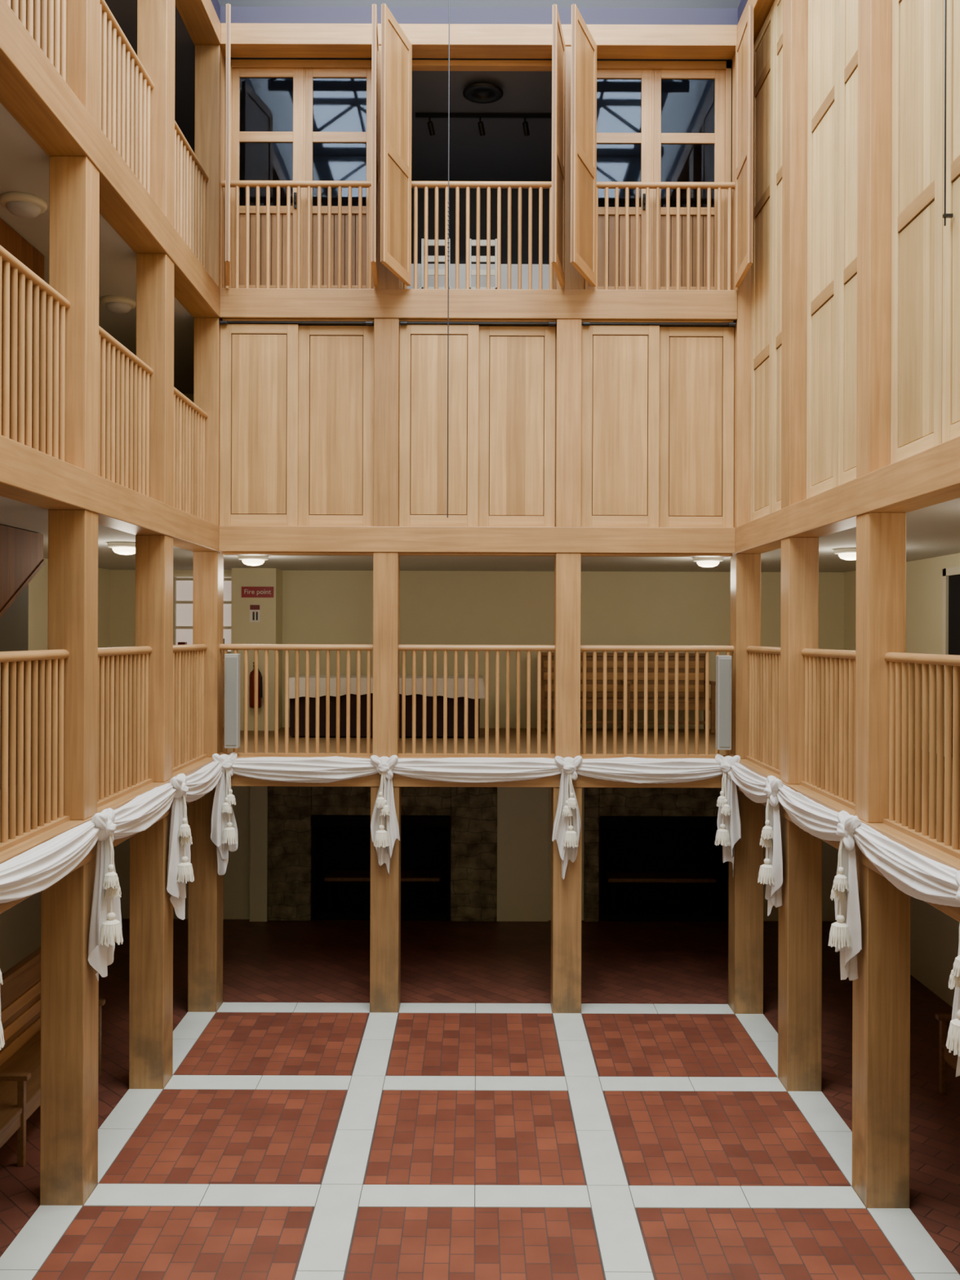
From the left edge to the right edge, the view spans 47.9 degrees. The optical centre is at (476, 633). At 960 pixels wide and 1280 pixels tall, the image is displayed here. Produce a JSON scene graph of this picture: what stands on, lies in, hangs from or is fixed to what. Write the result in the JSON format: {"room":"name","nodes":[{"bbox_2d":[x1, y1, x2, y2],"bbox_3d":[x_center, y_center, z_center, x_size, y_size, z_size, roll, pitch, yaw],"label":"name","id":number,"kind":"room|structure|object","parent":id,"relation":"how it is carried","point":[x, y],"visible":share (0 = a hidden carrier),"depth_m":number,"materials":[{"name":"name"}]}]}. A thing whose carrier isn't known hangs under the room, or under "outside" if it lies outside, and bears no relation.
{"room":"indoor courtyard atrium","nodes":[
{"label":"indoor courtyard atrium","id":0,"kind":"room"},
{"bbox_2d":[0,558,110,973],"bbox_3d":[-5.196,-1.218,7.470,0.200,10.360,17.500,0,0,0],"label":"wall","id":1,"kind":"structure","parent":0,"point":[20,924],"depth_m":12.49,"materials":[{"name":"beige paint"}]},
{"bbox_2d":[0,102,194,393],"bbox_3d":[0.012,-3.360,6.870,10.200,0.080,16.300,0,0,0],"label":"ceiling","id":2,"kind":"structure","parent":0,"point":[24,166],"depth_m":9.31,"materials":[{"name":"white paint"}]},
{"bbox_2d":[0,191,47,217],"bbox_3d":[-3.489,-3.275,8.320,0.340,0.115,0.340,0,0,0],"label":"ceiling lamp","id":3,"kind":"object","parent":2,"relation":"attached to","point":[24,205],"visible":1,"depth_m":8.23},
{"bbox_2d":[100,295,136,313],"bbox_3d":[-3.589,-3.275,10.820,0.340,0.115,0.340,0,0,0],"label":"ceiling lamp","id":4,"kind":"object","parent":2,"relation":"attached to","point":[114,304],"visible":1,"depth_m":10.72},
{"bbox_2d":[10,0,732,189],"bbox_3d":[0.022,-6.220,6.870,10.200,0.080,16.300,0,0,0],"label":"ceiling","id":5,"kind":"structure","parent":0,"point":[504,153],"depth_m":13.04,"materials":[{"name":"grey paint"}]},
{"bbox_2d":[462,82,503,103],"bbox_3d":[0.071,-6.132,12.220,0.460,0.095,0.460,0,0,0],"label":"pendant lamp","id":6,"kind":"object","parent":5,"relation":"attached to","point":[479,92],"visible":1,"depth_m":12.20,"materials":[{"name":"black metal"}]},
{"bbox_2d":[415,113,551,136],"bbox_3d":[0.146,-6.049,12.855,1.750,0.241,0.139,0,0,0],"label":"track spotlight","id":7,"kind":"object","parent":5,"relation":"attached to","point":[525,124],"visible":0.99,"depth_m":12.82,"materials":[{"name":"black metal"}]},
{"bbox_2d":[113,786,838,921],"bbox_3d":[-0.010,2.780,15.060,10.200,2.400,0.320,0,0,0],"label":"wall","id":8,"kind":"structure","parent":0,"point":[523,813],"depth_m":14.96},
{"bbox_2d":[0,727,952,843],"bbox_3d":[-0.005,1.409,6.870,10.200,0.193,16.300,0,0,0],"label":"floor","id":9,"kind":"structure","parent":0,"point":[460,740],"depth_m":12.87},
{"bbox_2d":[0,524,44,787],"bbox_3d":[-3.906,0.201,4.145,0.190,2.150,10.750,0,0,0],"label":"staircase","id":10,"kind":"structure","parent":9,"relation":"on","point":[21,551],"depth_m":9.10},
{"bbox_2d":[288,675,484,737],"bbox_3d":[-1.153,0.927,13.920,2.572,0.743,0.953,0,0,0],"label":"table","id":11,"kind":"object","parent":9,"relation":"on","point":[429,679],"visible":0.55,"depth_m":13.54,"materials":[{"name":"white fabric"}]},
{"bbox_2d":[541,652,715,733],"bbox_3d":[1.997,0.785,14.490,2.320,1.050,0.520,0,0,0],"label":"wooden bench","id":12,"kind":"object","parent":9,"relation":"on","point":[544,655],"visible":0.58,"depth_m":14.68,"materials":[{"name":"brown wood"}]},
{"bbox_2d":[109,187,844,728],"bbox_3d":[0.008,-2.400,15.120,10.600,7.960,0.200,0,0,0],"label":"wall","id":13,"kind":"structure","parent":0,"point":[437,607],"depth_m":15.02,"materials":[{"name":"beige paint"}]},
{"bbox_2d":[173,577,231,727],"bbox_3d":[-3.788,0.253,14.908,0.925,2.073,0.215,0,0,0],"label":"window","id":14,"kind":"structure","parent":13,"relation":"in","point":[182,586],"depth_m":14.99,"materials":[{"name":"white glass"}]},
{"bbox_2d":[249,604,260,622],"bbox_3d":[-2.979,-0.270,14.513,0.140,0.240,0.014,0,0,0],"label":"notice","id":15,"kind":"object","parent":13,"relation":"attached to","point":[255,610],"visible":1,"depth_m":14.51,"materials":[{"name":"white plastic"}]},
{"bbox_2d":[248,662,262,707],"bbox_3d":[-2.953,0.685,14.423,0.159,0.610,0.203,0,0,-20],"label":"fire extinguisher","id":16,"kind":"object","parent":13,"relation":"attached to","point":[251,673],"visible":0.57,"depth_m":14.36,"materials":[{"name":"red metal"}]},
{"bbox_2d":[231,568,282,730],"bbox_3d":[-3.001,0.211,14.770,0.600,2.183,0.500,0,0,0],"label":"pier","id":17,"kind":"object","parent":13,"relation":"attached to","point":[269,630],"depth_m":14.52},
{"bbox_2d":[241,586,273,597],"bbox_3d":[-2.943,-0.558,14.511,0.430,0.145,0.019,0,0,0],"label":"sign","id":18,"kind":"object","parent":17,"relation":"attached to","point":[246,592],"visible":1,"depth_m":14.51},
{"bbox_2d":[210,0,747,25],"bbox_3d":[0.025,-7.200,5.150,6.030,1.640,12.860,0,0,0],"label":"ceiling","id":19,"kind":"structure","parent":0,"point":[729,12],"depth_m":11.34,"materials":[{"name":"paint"}]},
{"bbox_3d":[0.026,-7.470,5.070,5.459,0.900,12.700,0,0,0],"label":"roof truss","id":20,"kind":"object","parent":19,"relation":"attached to","visible":0},
{"bbox_2d":[446,0,449,517],"bbox_3d":[-0.284,-4.471,10.920,0.024,6.600,0.024,0,0,0],"label":"hanging cable","id":21,"kind":"object","parent":20,"relation":"hanging from","point":[448,202],"visible":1,"depth_m":10.91,"materials":[{"name":"metal"}]},
{"bbox_2d":[0,919,959,1279],"bbox_3d":[-0.014,4.076,7.370,10.200,0.208,17.300,0,0,0],"label":"floor","id":22,"kind":"structure","parent":0,"point":[283,1140],"depth_m":8.65,"materials":[{"name":"tile"}]},
{"bbox_2d":[0,946,105,1166],"bbox_3d":[-3.602,3.367,8.070,0.520,1.200,3.320,0,0,0],"label":"wooden bench","id":23,"kind":"object","parent":22,"relation":"on","point":[20,989],"visible":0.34,"depth_m":8.80,"materials":[{"name":"brown wood"}]},
{"bbox_2d":[267,786,497,921],"bbox_3d":[-1.305,2.780,15.335,3.170,2.390,0.870,0,0,0],"label":"stone fireplace","id":24,"kind":"object","parent":22,"relation":"on","point":[319,837],"visible":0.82,"depth_m":14.92,"materials":[{"name":"brown stone"}]},
{"bbox_2d":[0,0,959,1208],"bbox_3d":[0.004,-1.200,5.170,6.030,10.360,12.900,0,0,0],"label":"frame","id":25,"kind":"object","parent":22,"relation":"on","point":[89,178],"visible":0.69,"depth_m":9.40,"materials":[{"name":"brown wood"}]},
{"bbox_2d":[0,970,4,1049],"bbox_3d":[-2.627,1.848,5.713,0.229,1.203,0.274,0,0,-33],"label":"knot","id":26,"kind":"object","parent":25,"relation":"attached to","point":[2,1036],"visible":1,"depth_m":5.70,"materials":[{"name":"white fabric"}]},
{"bbox_2d":[0,648,70,852],"bbox_3d":[-2.862,0.701,6.662,0.090,1.185,1.655,0,0,0],"label":"balustrade","id":27,"kind":"object","parent":25,"relation":"on","point":[35,749],"visible":1,"depth_m":6.88,"materials":[{"name":"brown wood"}]},
{"bbox_2d":[0,244,70,461],"bbox_3d":[-2.854,-1.722,6.662,0.090,1.185,1.655,0,0,0],"label":"balustrade","id":28,"kind":"object","parent":25,"relation":"on","point":[45,391],"visible":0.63,"depth_m":6.97,"materials":[{"name":"brown wood"}]},
{"bbox_2d":[4,0,66,81],"bbox_3d":[-2.845,-4.207,6.662,0.090,1.185,1.655,0,0,0],"label":"balustrade","id":29,"kind":"object","parent":25,"relation":"on","point":[50,33],"visible":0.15,"depth_m":7.20,"materials":[{"name":"brown wood"}]},
{"bbox_2d":[0,820,100,903],"bbox_3d":[-2.671,1.435,6.662,0.171,0.274,1.915,0,0,0],"label":"fabric swag","id":30,"kind":"object","parent":25,"relation":"attached to","point":[29,873],"visible":0.99,"depth_m":6.57,"materials":[{"name":"white fabric"}]},
{"bbox_2d":[88,808,123,981],"bbox_3d":[-2.620,1.857,7.628,0.236,1.222,0.279,0,0,-21],"label":"tassel","id":31,"kind":"object","parent":25,"relation":"attached to","point":[105,922],"visible":0.98,"depth_m":7.58,"materials":[{"name":"white fabric"}]},
{"bbox_2d":[97,645,152,807],"bbox_3d":[-2.862,0.701,8.578,0.090,1.185,1.655,0,0,0],"label":"balustrade","id":32,"kind":"object","parent":25,"relation":"on","point":[122,719],"visible":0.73,"depth_m":8.67,"materials":[{"name":"brown wood"}]},
{"bbox_2d":[97,325,152,497],"bbox_3d":[-2.854,-1.722,8.578,0.090,1.185,1.655,0,0,0],"label":"balustrade","id":33,"kind":"object","parent":25,"relation":"on","point":[123,377],"visible":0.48,"depth_m":8.67,"materials":[{"name":"brown wood"}]},
{"bbox_2d":[99,0,154,195],"bbox_3d":[-2.845,-4.207,8.578,0.090,1.185,1.655,0,0,0],"label":"balustrade","id":34,"kind":"object","parent":25,"relation":"on","point":[125,84],"visible":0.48,"depth_m":8.68,"materials":[{"name":"brown wood"}]},
{"bbox_2d":[113,782,176,839],"bbox_3d":[-2.670,1.435,8.578,0.196,0.282,1.915,0,0,0],"label":"fabric swag","id":35,"kind":"object","parent":25,"relation":"attached to","point":[138,815],"visible":0.77,"depth_m":8.49,"materials":[{"name":"white fabric"}]},
{"bbox_2d":[166,773,194,919],"bbox_3d":[-2.628,1.893,9.549,0.239,1.295,0.286,0,0,-25],"label":"knot","id":36,"kind":"object","parent":25,"relation":"attached to","point":[180,868],"visible":0.98,"depth_m":9.49,"materials":[{"name":"white fabric"}]},
{"bbox_2d":[172,644,207,773],"bbox_3d":[-2.862,0.701,10.492,0.090,1.185,1.655,0,0,0],"label":"balustrade","id":37,"kind":"object","parent":25,"relation":"on","point":[188,729],"visible":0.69,"depth_m":10.70,"materials":[{"name":"brown wood"}]},
{"bbox_2d":[173,386,208,519],"bbox_3d":[-2.854,-1.722,10.492,0.090,1.185,1.655,0,0,0],"label":"balustrade","id":38,"kind":"object","parent":25,"relation":"on","point":[188,495],"visible":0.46,"depth_m":10.70,"materials":[{"name":"brown wood"}]},
{"bbox_2d":[174,120,208,269],"bbox_3d":[-2.845,-4.207,10.492,0.090,1.185,1.655,0,0,0],"label":"balustrade","id":39,"kind":"object","parent":25,"relation":"on","point":[190,177],"visible":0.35,"depth_m":10.69,"materials":[{"name":"brown wood"}]},
{"bbox_2d":[185,760,222,802],"bbox_3d":[-2.670,1.443,10.412,0.188,0.275,1.755,0,0,0],"label":"fabric swag","id":40,"kind":"object","parent":25,"relation":"attached to","point":[202,781],"visible":0.73,"depth_m":10.35,"materials":[{"name":"white fabric"}]},
{"bbox_2d":[210,751,237,875],"bbox_3d":[-2.612,1.873,11.216,0.273,1.275,0.229,0,0,0],"label":"knot","id":41,"kind":"object","parent":25,"relation":"attached to","point":[224,828],"visible":0.98,"depth_m":11.16,"materials":[{"name":"white fabric"}]},
{"bbox_2d":[225,3,231,285],"bbox_3d":[-2.516,-4.891,10.926,0.045,2.515,0.785,0,0,-13],"label":"wall panel","id":42,"kind":"object","parent":25,"relation":"attached to","point":[228,5],"visible":1,"depth_m":10.55,"materials":[{"name":"brown wood"}]},
{"bbox_2d":[218,644,373,756],"bbox_3d":[-1.904,0.704,11.450,1.628,1.185,0.090,0,0,0],"label":"balustrade","id":43,"kind":"object","parent":25,"relation":"on","point":[297,647],"visible":0.95,"depth_m":11.43,"materials":[{"name":"brown wood"}]},
{"bbox_2d":[224,653,240,748],"bbox_3d":[-2.553,0.701,11.320,0.140,0.980,0.200,0,0,0],"label":"loudspeaker","id":44,"kind":"object","parent":43,"relation":"attached to","point":[232,661],"visible":1,"depth_m":11.22,"materials":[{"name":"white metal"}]},
{"bbox_2d":[221,180,372,288],"bbox_3d":[-1.887,-4.204,11.450,1.628,1.185,0.090,0,0,0],"label":"balustrade","id":45,"kind":"object","parent":25,"relation":"on","point":[237,184],"visible":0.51,"depth_m":11.43,"materials":[{"name":"brown wood"}]},
{"bbox_2d":[219,320,373,325],"bbox_3d":[-1.894,-2.206,11.416,1.622,2.148,0.208,0,0,0],"label":"sliding door track","id":46,"kind":"object","parent":25,"relation":"attached to","point":[222,322],"visible":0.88,"depth_m":11.35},
{"bbox_2d":[219,324,298,525],"bbox_3d":[-2.293,-2.196,11.390,0.820,2.125,0.040,0,0,0],"label":"sliding panel","id":47,"kind":"object","parent":46,"relation":"hanging from","point":[259,392],"depth_m":11.38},
{"bbox_2d":[297,325,373,526],"bbox_3d":[-1.487,-2.193,11.440,0.802,2.125,0.040,0,0,0],"label":"sliding panel","id":48,"kind":"object","parent":46,"relation":"hanging from","point":[335,415],"depth_m":11.43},
{"bbox_2d":[228,59,373,288],"bbox_3d":[-1.859,-4.889,11.652,1.678,2.555,0.137,0,0,0],"label":"double door","id":49,"kind":"structure","parent":25,"relation":"attached to","point":[303,137],"depth_m":11.64,"materials":[{"name":"brown wood"}]},
{"bbox_2d":[231,755,377,782],"bbox_3d":[-1.811,1.419,11.263,1.698,0.279,0.190,0,0,0],"label":"fabric swag","id":50,"kind":"object","parent":25,"relation":"attached to","point":[335,768],"visible":0.94,"depth_m":11.22,"materials":[{"name":"white fabric"}]},
{"bbox_2d":[371,3,378,286],"bbox_3d":[-1.028,-4.886,10.922,0.045,2.515,0.767,0,0,-3],"label":"wall panel","id":51,"kind":"object","parent":25,"relation":"attached to","point":[375,40],"visible":1,"depth_m":10.55,"materials":[{"name":"brown wood"}]},
{"bbox_2d":[370,755,399,873],"bbox_3d":[-0.955,1.885,11.224,0.274,1.248,0.236,0,0,-27],"label":"knot","id":52,"kind":"object","parent":25,"relation":"attached to","point":[384,828],"visible":1,"depth_m":11.20,"materials":[{"name":"white fabric"}]},
{"bbox_2d":[380,3,412,286],"bbox_3d":[-0.809,-4.885,10.915,0.045,2.515,0.797,0,0,16],"label":"wall panel","id":53,"kind":"object","parent":25,"relation":"attached to","point":[396,47],"visible":1,"depth_m":10.85,"materials":[{"name":"brown wood"}]},
{"bbox_2d":[391,757,560,782],"bbox_3d":[-0.005,1.423,11.265,1.915,0.266,0.185,0,0,0],"label":"fabric swag","id":54,"kind":"object","parent":25,"relation":"attached to","point":[466,770],"visible":0.94,"depth_m":11.22,"materials":[{"name":"white fabric"}]},
{"bbox_2d":[398,644,555,757],"bbox_3d":[-0.003,0.711,11.450,1.655,1.185,0.090,0,0,0],"label":"balustrade","id":55,"kind":"object","parent":25,"relation":"on","point":[539,648],"visible":1,"depth_m":11.43,"materials":[{"name":"brown wood"}]},
{"bbox_2d":[400,59,555,288],"bbox_3d":[0.017,-4.883,11.665,1.720,2.555,0.110,0,0,0],"label":"trim","id":56,"kind":"structure","parent":25,"relation":"attached to","point":[417,64],"depth_m":11.61,"materials":[{"name":"brown wood"}]},
{"bbox_2d":[399,321,556,326],"bbox_3d":[0.008,-2.199,11.416,1.649,2.148,0.208,0,0,0],"label":"sliding door track","id":57,"kind":"object","parent":25,"relation":"attached to","point":[402,323],"visible":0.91,"depth_m":11.35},
{"bbox_2d":[399,324,479,526],"bbox_3d":[-0.399,-2.189,11.390,0.834,2.125,0.040,0,0,0],"label":"sliding panel","id":58,"kind":"object","parent":57,"relation":"hanging from","point":[423,348],"depth_m":11.38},
{"bbox_2d":[478,325,555,526],"bbox_3d":[0.421,-2.186,11.440,0.816,2.125,0.040,0,0,0],"label":"sliding panel","id":59,"kind":"object","parent":57,"relation":"hanging from","point":[517,364],"depth_m":11.43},
{"bbox_2d":[403,181,555,289],"bbox_3d":[0.015,-4.197,11.450,1.655,1.185,0.090,0,0,0],"label":"balustrade","id":60,"kind":"object","parent":25,"relation":"on","point":[457,185],"visible":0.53,"depth_m":11.43,"materials":[{"name":"brown wood"}]},
{"bbox_2d":[551,4,565,286],"bbox_3d":[0.827,-4.880,10.917,0.046,2.515,0.780,0,0,11],"label":"wall panel","id":61,"kind":"object","parent":25,"relation":"attached to","point":[558,46],"visible":1,"depth_m":10.77,"materials":[{"name":"brown wood"}]},
{"bbox_2d":[551,755,582,879],"bbox_3d":[0.941,1.909,11.218,0.270,1.282,0.225,0,0,26],"label":"knot","id":62,"kind":"object","parent":25,"relation":"attached to","point":[567,824],"visible":1,"depth_m":11.20,"materials":[{"name":"white fabric"}]},
{"bbox_2d":[570,4,596,286],"bbox_3d":[1.083,-4.879,10.913,0.045,2.515,0.821,0,0,21],"label":"wall panel","id":63,"kind":"object","parent":25,"relation":"attached to","point":[584,46],"visible":1,"depth_m":10.83,"materials":[{"name":"brown wood"}]},
{"bbox_2d":[576,756,723,783],"bbox_3d":[1.802,1.425,11.264,1.698,0.278,0.192,0,0,-1],"label":"fabric swag","id":64,"kind":"object","parent":25,"relation":"attached to","point":[628,769],"visible":0.91,"depth_m":11.22,"materials":[{"name":"white fabric"}]},
{"bbox_2d":[582,60,731,289],"bbox_3d":[1.893,-4.876,11.652,1.678,2.555,0.137,0,0,0],"label":"double door","id":65,"kind":"structure","parent":25,"relation":"attached to","point":[651,74],"depth_m":11.64,"materials":[{"name":"brown wood"}]},
{"bbox_2d":[580,644,733,758],"bbox_3d":[1.899,0.717,11.450,1.628,1.185,0.090,0,0,0],"label":"balustrade","id":66,"kind":"object","parent":25,"relation":"on","point":[594,648],"visible":0.97,"depth_m":11.43,"materials":[{"name":"brown wood"}]},
{"bbox_2d":[715,655,731,750],"bbox_3d":[2.578,0.719,11.320,0.140,0.980,0.200,0,0,0],"label":"loudspeaker","id":67,"kind":"object","parent":66,"relation":"attached to","point":[723,663],"visible":1,"depth_m":11.22,"materials":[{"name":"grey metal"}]},
{"bbox_2d":[583,181,734,289],"bbox_3d":[1.916,-4.191,11.450,1.628,1.185,0.090,0,0,0],"label":"balustrade","id":68,"kind":"object","parent":25,"relation":"on","point":[688,186],"visible":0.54,"depth_m":11.43,"materials":[{"name":"brown wood"}]},
{"bbox_2d":[582,322,736,327],"bbox_3d":[1.909,-2.192,11.416,1.622,2.148,0.208,0,0,0],"label":"sliding door track","id":69,"kind":"object","parent":25,"relation":"attached to","point":[660,324],"visible":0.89,"depth_m":11.35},
{"bbox_2d":[580,324,659,527],"bbox_3d":[1.509,-2.182,11.390,0.820,2.125,0.040,0,0,0],"label":"sliding panel","id":70,"kind":"object","parent":69,"relation":"hanging from","point":[620,363],"depth_m":11.38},
{"bbox_2d":[658,326,733,527],"bbox_3d":[2.316,-2.179,11.440,0.802,2.125,0.040,0,0,0],"label":"sliding panel","id":71,"kind":"object","parent":69,"relation":"hanging from","point":[696,429],"depth_m":11.43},
{"bbox_2d":[714,753,741,877],"bbox_3d":[2.594,1.887,11.213,0.259,1.264,0.240,0,0,0],"label":"knot","id":72,"kind":"object","parent":25,"relation":"attached to","point":[728,833],"visible":0.91,"depth_m":11.16,"materials":[{"name":"white fabric"}]},
{"bbox_2d":[734,4,753,287],"bbox_3d":[2.697,-4.873,10.920,0.046,2.515,0.767,0,0,4],"label":"wall panel","id":73,"kind":"object","parent":25,"relation":"attached to","point":[744,45],"visible":1,"depth_m":10.80,"materials":[{"name":"brown wood"}]},
{"bbox_2d":[729,762,767,803],"bbox_3d":[2.658,1.461,10.413,0.173,0.282,1.756,0,0,0],"label":"fabric swag","id":74,"kind":"object","parent":25,"relation":"attached to","point":[751,784],"visible":0.68,"depth_m":10.33,"materials":[{"name":"white fabric"}]},
{"bbox_2d":[745,645,780,775],"bbox_3d":[2.857,0.721,10.492,0.090,1.185,1.655,0,0,0],"label":"balustrade","id":75,"kind":"object","parent":25,"relation":"on","point":[764,708],"visible":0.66,"depth_m":10.69,"materials":[{"name":"brown wood"}]},
{"bbox_2d":[757,775,782,915],"bbox_3d":[2.611,1.888,9.546,0.226,1.249,0.271,0,0,31],"label":"knot","id":76,"kind":"object","parent":25,"relation":"attached to","point":[771,873],"visible":0.98,"depth_m":9.47,"materials":[{"name":"white fabric"}]},
{"bbox_2d":[776,784,840,841],"bbox_3d":[2.659,1.446,8.577,0.183,0.277,1.916,0,0,-1],"label":"fabric swag","id":77,"kind":"object","parent":25,"relation":"attached to","point":[820,821],"visible":0.84,"depth_m":8.47,"materials":[{"name":"white fabric"}]},
{"bbox_2d":[800,648,855,810],"bbox_3d":[2.857,0.721,8.578,0.090,1.185,1.655,0,0,0],"label":"balustrade","id":78,"kind":"object","parent":25,"relation":"on","point":[829,674],"visible":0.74,"depth_m":8.67,"materials":[{"name":"brown wood"}]},
{"bbox_2d":[828,810,861,980],"bbox_3d":[2.613,1.864,7.630,0.230,1.201,0.272,0,0,31],"label":"tassel","id":79,"kind":"object","parent":25,"relation":"attached to","point":[845,934],"visible":0.99,"depth_m":7.56,"materials":[{"name":"white fabric"}]},
{"bbox_2d":[852,822,959,906],"bbox_3d":[2.661,1.454,6.662,0.184,0.293,1.916,0,0,0],"label":"fabric swag","id":80,"kind":"object","parent":25,"relation":"attached to","point":[917,876],"visible":0.98,"depth_m":6.52,"materials":[{"name":"white fabric"}]},
{"bbox_2d":[882,652,959,858],"bbox_3d":[2.857,0.721,6.662,0.090,1.185,1.655,0,0,0],"label":"balustrade","id":81,"kind":"object","parent":25,"relation":"on","point":[907,671],"visible":1,"depth_m":6.87,"materials":[{"name":"brown wood"}]},
{"bbox_2d":[946,870,959,1077],"bbox_3d":[2.614,1.909,5.718,0.228,1.288,0.279,0,0,31],"label":"knot","id":82,"kind":"object","parent":25,"relation":"attached to","point":[953,1042],"visible":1,"depth_m":5.69,"materials":[{"name":"white fabric"}]},
{"bbox_2d":[583,787,728,921],"bbox_3d":[2.690,2.794,15.335,2.400,2.390,0.870,0,0,0],"label":"stone fireplace","id":83,"kind":"object","parent":22,"relation":"on","point":[651,854],"visible":0.73,"depth_m":15.14,"materials":[{"name":"brown stone"}]},
{"bbox_2d":[935,1013,958,1093],"bbox_3d":[4.258,3.395,7.920,0.520,1.200,3.020,0,0,0],"label":"wooden bench","id":84,"kind":"object","parent":22,"relation":"on","point":[944,1056],"visible":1,"depth_m":9.37,"materials":[{"name":"brown wood"}]},
{"bbox_2d":[0,495,959,572],"bbox_3d":[0.003,-0.910,6.870,10.200,0.080,16.300,0,0,0],"label":"ceiling","id":85,"kind":"structure","parent":0,"point":[933,531],"depth_m":12.40,"materials":[{"name":"white paint"}]},
{"bbox_2d":[106,541,135,555],"bbox_3d":[-3.417,-0.824,10.520,0.340,0.115,0.340,0,0,0],"label":"ceiling lamp","id":86,"kind":"object","parent":85,"relation":"attached to","point":[124,548],"visible":0.8,"depth_m":10.40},
{"bbox_2d":[237,555,268,565],"bbox_3d":[-2.517,-0.821,12.170,0.340,0.115,0.340,0,0,0],"label":"ceiling lamp","id":87,"kind":"object","parent":85,"relation":"attached to","point":[250,560],"visible":0.98,"depth_m":12.06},
{"bbox_2d":[692,556,723,567],"bbox_3d":[2.603,-0.803,12.170,0.340,0.115,0.340,0,0,0],"label":"ceiling lamp","id":88,"kind":"object","parent":85,"relation":"attached to","point":[704,562],"visible":0.98,"depth_m":12.06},
{"bbox_2d":[833,547,856,559],"bbox_3d":[3.783,-0.799,10.920,0.340,0.115,0.340,0,0,0],"label":"ceiling lamp","id":89,"kind":"object","parent":85,"relation":"attached to","point":[846,553],"visible":0.66,"depth_m":10.82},
{"bbox_2d":[844,552,959,1007],"bbox_3d":[5.204,-1.182,7.470,0.200,10.360,17.500,0,0,0],"label":"wall","id":90,"kind":"structure","parent":0,"point":[934,934],"depth_m":12.23,"materials":[{"name":"beige paint"}]},
{"bbox_2d":[942,566,959,757],"bbox_3d":[5.053,0.309,11.195,0.087,2.023,1.010,0,0,0],"label":"door","id":91,"kind":"structure","parent":90,"relation":"in","point":[951,575],"depth_m":11.54,"materials":[{"name":"metal"}]},
{"bbox_3d":[0.012,-3.497,6.870,10.200,0.195,16.300,0,0,0],"label":"floor","id":92,"kind":"structure","parent":0,"visible":0},
{"bbox_2d":[419,238,451,288],"bbox_3d":[-0.486,-4.132,12.955,0.380,1.050,0.430,0,0,0],"label":"chair","id":93,"kind":"object","parent":92,"relation":"on","point":[430,242],"visible":0.2,"depth_m":12.74,"materials":[{"name":"paint"}]},
{"bbox_2d":[407,263,549,288],"bbox_3d":[0.064,-4.077,13.720,2.152,0.945,0.953,0,0,0],"label":"table","id":94,"kind":"object","parent":92,"relation":"on","point":[462,268],"visible":0.06,"depth_m":13.30,"materials":[{"name":"white wood"}]},
{"bbox_2d":[469,238,497,288],"bbox_3d":[0.074,-4.130,12.955,0.380,1.050,0.430,0,0,0],"label":"chair","id":95,"kind":"object","parent":92,"relation":"on","point":[472,242],"visible":0.3,"depth_m":12.74,"materials":[{"name":"paint"}]},
{"bbox_3d":[0.004,-1.030,6.870,10.200,0.160,16.300,0,0,0],"label":"floor","id":96,"kind":"structure","parent":0,"visible":0},
{"bbox_2d":[0,217,44,438],"bbox_3d":[-3.852,-2.233,4.145,0.080,2.180,10.750,0,0,0],"label":"enclosure","id":97,"kind":"object","parent":96,"relation":"on","point":[11,240],"visible":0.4,"depth_m":8.98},
{"bbox_3d":[2.948,-3.630,5.020,0.040,5.040,12.600,0,0,0],"label":"backing","id":98,"kind":"object","parent":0,"visible":0},
{"bbox_2d":[750,2,773,521],"bbox_3d":[2.895,-3.625,10.906,0.045,5.010,0.816,0,0,0],"label":"wall panel","id":99,"kind":"object","parent":98,"relation":"attached to","point":[762,267],"visible":0.79,"depth_m":10.89,"materials":[{"name":"brown wood"}]},
{"bbox_2d":[772,0,782,512],"bbox_3d":[2.895,-3.625,10.079,0.045,5.010,0.816,0,0,0],"label":"wall panel","id":100,"kind":"object","parent":98,"relation":"attached to","point":[778,4],"visible":0.4,"depth_m":10.36,"materials":[{"name":"brown wood"}]},
{"bbox_2d":[806,0,839,498],"bbox_3d":[2.895,-3.625,8.991,0.045,5.010,0.816,0,0,0],"label":"wall panel","id":101,"kind":"object","parent":98,"relation":"attached to","point":[824,15],"visible":0.84,"depth_m":8.98,"materials":[{"name":"brown wood"}]},
{"bbox_2d":[838,0,857,485],"bbox_3d":[2.895,-3.625,8.164,0.045,5.010,0.816,0,0,0],"label":"wall panel","id":102,"kind":"object","parent":98,"relation":"attached to","point":[848,69],"visible":0.45,"depth_m":8.38,"materials":[{"name":"brown wood"}]},
{"bbox_2d":[890,0,943,463],"bbox_3d":[2.895,-3.625,7.076,0.045,5.010,0.816,0,0,0],"label":"wall panel","id":103,"kind":"object","parent":98,"relation":"attached to","point":[917,25],"visible":0.81,"depth_m":7.06,"materials":[{"name":"brown wood"}]},
{"bbox_2d":[942,0,959,443],"bbox_3d":[2.895,-3.625,6.249,0.045,5.010,0.816,0,0,0],"label":"wall panel","id":104,"kind":"object","parent":98,"relation":"attached to","point":[951,232],"visible":0.79,"depth_m":6.55,"materials":[{"name":"brown wood"}]},
{"bbox_2d":[942,0,953,226],"bbox_3d":[2.848,-4.285,6.520,0.055,3.650,0.020,0,0,0],"label":"rod","id":105,"kind":"object","parent":104,"relation":"attached to","point":[945,215],"visible":1,"depth_m":6.52,"materials":[{"name":"black metal"}]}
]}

